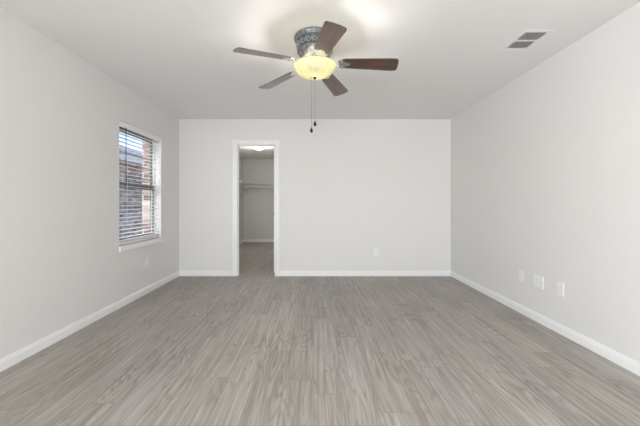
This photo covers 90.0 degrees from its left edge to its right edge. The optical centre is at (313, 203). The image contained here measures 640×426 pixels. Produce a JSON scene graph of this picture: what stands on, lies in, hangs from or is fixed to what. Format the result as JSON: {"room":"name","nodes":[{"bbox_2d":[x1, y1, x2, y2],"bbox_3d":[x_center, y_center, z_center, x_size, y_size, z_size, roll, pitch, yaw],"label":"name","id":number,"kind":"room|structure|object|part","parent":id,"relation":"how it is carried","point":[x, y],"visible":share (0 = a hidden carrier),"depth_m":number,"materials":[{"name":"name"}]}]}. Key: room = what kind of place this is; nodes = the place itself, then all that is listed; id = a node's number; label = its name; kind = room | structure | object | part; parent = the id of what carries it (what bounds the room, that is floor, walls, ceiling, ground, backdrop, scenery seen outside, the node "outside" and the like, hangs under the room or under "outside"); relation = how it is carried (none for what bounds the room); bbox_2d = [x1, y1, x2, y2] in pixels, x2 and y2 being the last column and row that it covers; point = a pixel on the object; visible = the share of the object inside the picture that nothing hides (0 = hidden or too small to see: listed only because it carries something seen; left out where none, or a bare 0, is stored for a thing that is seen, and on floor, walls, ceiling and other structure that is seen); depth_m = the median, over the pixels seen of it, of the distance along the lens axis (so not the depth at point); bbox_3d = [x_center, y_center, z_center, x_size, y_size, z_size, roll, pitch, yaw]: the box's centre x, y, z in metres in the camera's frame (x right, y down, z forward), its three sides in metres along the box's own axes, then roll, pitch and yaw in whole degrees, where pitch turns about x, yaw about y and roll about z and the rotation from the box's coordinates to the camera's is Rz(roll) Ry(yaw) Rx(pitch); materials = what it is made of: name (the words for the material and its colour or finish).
{"room":"empty bedroom","nodes":[
{"label":"empty bedroom","id":0,"kind":"room"},
{"bbox_2d":[0,7,242,358],"bbox_3d":[-2.147,-0.100,3.200,0.145,2.440,12.640,0,0,0],"label":"wall","id":1,"kind":"structure","parent":0,"point":[62,263],"depth_m":2.69,"materials":[{"name":"white paint"}]},
{"bbox_2d":[0,271,179,371],"bbox_3d":[-2.093,1.079,0.983,0.014,0.083,7.966,0,0,0],"label":"baseboard","id":2,"kind":"structure","parent":1,"relation":"attached to","point":[29,350],"depth_m":2.77,"materials":[{"name":"white paint"}]},
{"bbox_2d":[119,126,161,251],"bbox_3d":[-2.157,-0.197,3.922,0.150,1.427,0.945,0,0,0],"label":"window","id":3,"kind":"structure","parent":1,"relation":"in","point":[133,245],"depth_m":4.12,"materials":[{"name":"white plastic"}]},
{"bbox_3d":[-2.220,-0.534,3.922,0.019,0.692,0.909,0,0,0],"label":"sash","id":4,"kind":"part","parent":3,"relation":"part of","materials":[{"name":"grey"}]},
{"bbox_3d":[-2.199,0.094,3.922,0.019,0.692,0.909,0,0,0],"label":"sash","id":5,"kind":"part","parent":3,"relation":"part of","materials":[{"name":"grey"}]},
{"bbox_2d":[119,120,159,244],"bbox_3d":[-2.136,-0.228,3.922,0.074,1.362,0.929,0,0,0],"label":"window blind","id":6,"kind":"object","parent":3,"relation":"attached to","point":[121,124],"visible":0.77,"depth_m":3.85,"materials":[{"name":"white plastic"}]},
{"bbox_3d":[-2.145,-0.215,3.922,0.054,1.300,0.578,0,0,0],"label":"ladder cord","id":7,"kind":"part","parent":6,"relation":"part of","materials":[{"name":"white fabric"}]},
{"bbox_3d":[-2.145,0.443,3.922,0.050,0.020,0.929,0,0,0],"label":"rail","id":8,"kind":"part","parent":6,"relation":"part of","materials":[{"name":"white plastic"}]},
{"bbox_3d":[-2.134,0.488,3.922,0.104,0.058,0.945,0,0,0],"label":"sill","id":9,"kind":"part","parent":3,"relation":"part of","materials":[{"name":"white paint"}]},
{"bbox_2d":[145,257,148,266],"bbox_3d":[-2.095,0.730,4.020,0.008,0.118,0.072,0,0,0],"label":"wall outlet","id":10,"kind":"object","parent":1,"relation":"attached to","point":[147,258],"visible":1,"depth_m":4.02,"materials":[{"name":"white plastic"}]},
{"bbox_2d":[239,180,251,196],"bbox_3d":[-1.919,-0.390,7.120,0.311,0.369,3.903,0,0,0],"label":"wire shelf","id":11,"kind":"object","parent":1,"relation":"attached to","point":[241,182],"visible":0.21,"depth_m":8.49,"materials":[{"name":"white metal"}]},
{"bbox_2d":[142,140,150,233],"bbox_3d":[-2.290,-0.100,3.200,0.110,2.440,12.640,0,0,0],"label":"wall","id":12,"kind":"structure","parent":0,"point":[147,194],"depth_m":4.37,"materials":[{"name":"brick"}]},
{"bbox_2d":[243,159,273,238],"bbox_3d":[-0.738,-0.100,9.460,2.675,2.440,0.120,0,0,0],"label":"wall","id":13,"kind":"structure","parent":0,"point":[258,207],"depth_m":9.40,"materials":[{"name":"white paint"}]},
{"bbox_2d":[241,184,273,191],"bbox_3d":[-0.738,-0.457,9.244,2.668,0.234,0.310,0,0,0],"label":"wire shelf","id":14,"kind":"object","parent":13,"relation":"attached to","point":[243,184],"visible":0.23,"depth_m":9.12,"materials":[{"name":"white metal"}]},
{"bbox_3d":[-0.738,-0.462,9.130,2.665,0.025,0.025,0,0,0],"label":"hanging rod","id":15,"kind":"part","parent":14,"relation":"part of","materials":[{"name":"white metal"}]},
{"bbox_2d":[244,239,273,241],"bbox_3d":[-0.738,1.079,9.393,2.675,0.083,0.014,0,0,0],"label":"baseboard","id":16,"kind":"structure","parent":13,"relation":"attached to","point":[245,240],"depth_m":9.39,"materials":[{"name":"white paint"}]},
{"bbox_2d":[179,119,450,270],"bbox_3d":[-0.045,-0.100,5.040,4.350,2.440,0.120,0,0,0],"label":"wall","id":17,"kind":"structure","parent":0,"point":[350,188],"depth_m":4.98,"materials":[{"name":"white paint"}]},
{"bbox_2d":[179,271,231,275],"bbox_3d":[-1.683,1.079,4.973,0.833,0.083,0.014,0,0,0],"label":"baseboard","id":18,"kind":"structure","parent":17,"relation":"attached to","point":[182,273],"depth_m":4.96,"materials":[{"name":"white paint"}]},
{"bbox_2d":[232,140,279,275],"bbox_3d":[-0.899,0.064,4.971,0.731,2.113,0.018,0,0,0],"label":"trim","id":19,"kind":"structure","parent":17,"relation":"attached to","point":[235,143],"depth_m":4.96,"materials":[{"name":"white paint"}]},
{"bbox_2d":[273,147,274,272],"bbox_3d":[-0.625,0.098,5.395,0.191,2.005,0.574,0,0,0],"label":"door","id":20,"kind":"structure","parent":17,"relation":"in","point":[274,147],"depth_m":5.12,"materials":[{"name":"white paint"}]},
{"bbox_2d":[280,271,450,275],"bbox_3d":[0.799,1.079,4.973,2.662,0.083,0.014,0,0,0],"label":"baseboard","id":21,"kind":"structure","parent":17,"relation":"attached to","point":[282,273],"depth_m":4.96,"materials":[{"name":"white paint"}]},
{"bbox_2d":[374,248,377,255],"bbox_3d":[0.965,0.746,4.976,0.072,0.118,0.008,0,0,0],"label":"wall outlet","id":22,"kind":"object","parent":17,"relation":"attached to","point":[375,249],"visible":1,"depth_m":4.97,"materials":[{"name":"white plastic"}]},
{"bbox_2d":[0,242,639,425],"bbox_3d":[0.015,1.180,3.200,4.470,0.120,12.640,0,0,0],"label":"floor","id":23,"kind":"structure","parent":0,"point":[256,346],"depth_m":2.26,"materials":[{"name":"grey laminate"}]},
{"bbox_2d":[0,0,639,158],"bbox_3d":[0.015,-1.420,3.200,4.470,0.200,12.640,0,0,0],"label":"ceiling","id":24,"kind":"structure","parent":0,"point":[179,56],"depth_m":2.65,"materials":[{"name":"white paint"}]},
{"bbox_2d":[233,21,397,132],"bbox_3d":[0.035,-0.941,2.519,1.225,0.759,1.242,0,0,0],"label":"ceiling fan","id":25,"kind":"object","parent":24,"relation":"hanging from","point":[314,45],"visible":1,"depth_m":2.43,"materials":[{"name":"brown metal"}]},
{"bbox_3d":[-0.361,-1.088,2.327,0.439,0.006,0.144,-5,15,-29],"label":"blade","id":26,"kind":"part","parent":25,"relation":"part of","materials":[{"name":"brown wood"}]},
{"bbox_3d":[-0.306,-1.088,2.821,0.439,0.006,0.144,-6,9,42],"label":"blade","id":27,"kind":"part","parent":25,"relation":"part of","materials":[{"name":"brown wood"}]},
{"bbox_3d":[-0.149,-1.101,2.449,0.191,0.029,0.102,-5,15,-29],"label":"blade arm","id":28,"kind":"part","parent":25,"relation":"part of","materials":[{"name":"silver metal"}]},
{"bbox_3d":[-0.020,-0.804,2.526,0.003,0.404,0.003,0,0,0],"label":"pull chain","id":29,"kind":"part","parent":25,"relation":"part of","materials":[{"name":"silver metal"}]},
{"bbox_3d":[0.007,-1.052,2.536,0.339,0.095,0.339,0,0,0],"label":"lamp shade","id":30,"kind":"part","parent":25,"relation":"part of","materials":[{"name":"beige glass"}]},
{"bbox_3d":[0.042,-1.101,2.361,0.102,0.029,0.191,13,2,-12],"label":"blade arm","id":31,"kind":"part","parent":25,"relation":"part of","materials":[{"name":"silver metal"}]},
{"bbox_3d":[0.092,-1.088,2.121,0.144,0.006,0.439,13,2,-12],"label":"blade","id":32,"kind":"part","parent":25,"relation":"part of","materials":[{"name":"brown wood"}]},
{"bbox_3d":[0.182,-1.088,2.921,0.144,0.006,0.439,-14,-10,23],"label":"blade","id":33,"kind":"part","parent":25,"relation":"part of","materials":[{"name":"brown wood"}]},
{"bbox_3d":[0.185,-1.101,2.515,0.191,0.029,0.102,4,-12,6],"label":"blade arm","id":34,"kind":"part","parent":25,"relation":"part of","materials":[{"name":"silver metal"}]},
{"bbox_3d":[0.428,-1.088,2.489,0.439,0.006,0.144,4,-12,6],"label":"blade","id":35,"kind":"part","parent":25,"relation":"part of","materials":[{"name":"brown wood"}]},
{"bbox_2d":[499,30,556,50],"bbox_3d":[1.711,-1.391,2.585,0.260,0.149,0.320,0,0,0],"label":"ceiling vent","id":36,"kind":"object","parent":24,"relation":"in","point":[522,40],"visible":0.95,"depth_m":2.62,"materials":[{"name":"white metal"}]},
{"bbox_2d":[451,2,639,361],"bbox_3d":[2.190,-0.100,0.990,0.120,2.440,8.220,0,0,0],"label":"wall","id":37,"kind":"structure","parent":0,"point":[545,167],"depth_m":2.73,"materials":[{"name":"white paint"}]},
{"bbox_2d":[519,269,523,281],"bbox_3d":[2.125,0.732,3.285,0.008,0.118,0.072,0,0,0],"label":"wall outlet","id":38,"kind":"object","parent":37,"relation":"attached to","point":[521,272],"visible":1,"depth_m":3.27,"materials":[{"name":"white plastic"}]},
{"bbox_2d":[534,274,543,288],"bbox_3d":[2.125,0.733,3.030,0.008,0.118,0.125,0,0,0],"label":"wall outlet","id":39,"kind":"object","parent":37,"relation":"attached to","point":[538,280],"visible":1,"depth_m":3.02,"materials":[{"name":"white plastic"}]},
{"bbox_2d":[450,271,639,375],"bbox_3d":[2.123,1.079,0.983,0.014,0.083,7.966,0,0,0],"label":"baseboard","id":40,"kind":"structure","parent":37,"relation":"attached to","point":[633,366],"depth_m":2.71,"materials":[{"name":"white paint"}]},
{"bbox_2d":[557,281,563,296],"bbox_3d":[2.125,0.732,2.760,0.008,0.118,0.072,0,0,0],"label":"wall outlet","id":41,"kind":"object","parent":37,"relation":"attached to","point":[560,286],"visible":1,"depth_m":2.76,"materials":[{"name":"white plastic"}]},
{"label":"outside","id":42,"kind":"structure","parent":0,"visible":0},
{"bbox_3d":[-16.200,1.570,16.000,27.600,0.200,48.000,0,0,0],"label":"ground","id":43,"kind":"structure","parent":42,"visible":0},
{"bbox_2d":[119,146,141,237],"bbox_3d":[-8.600,-0.555,10.250,7.000,4.050,14.500,0,0,0],"label":"neighbor house","id":44,"kind":"structure","parent":43,"relation":"on","point":[132,199],"depth_m":9.71,"materials":[{"name":"brick"}]}
]}

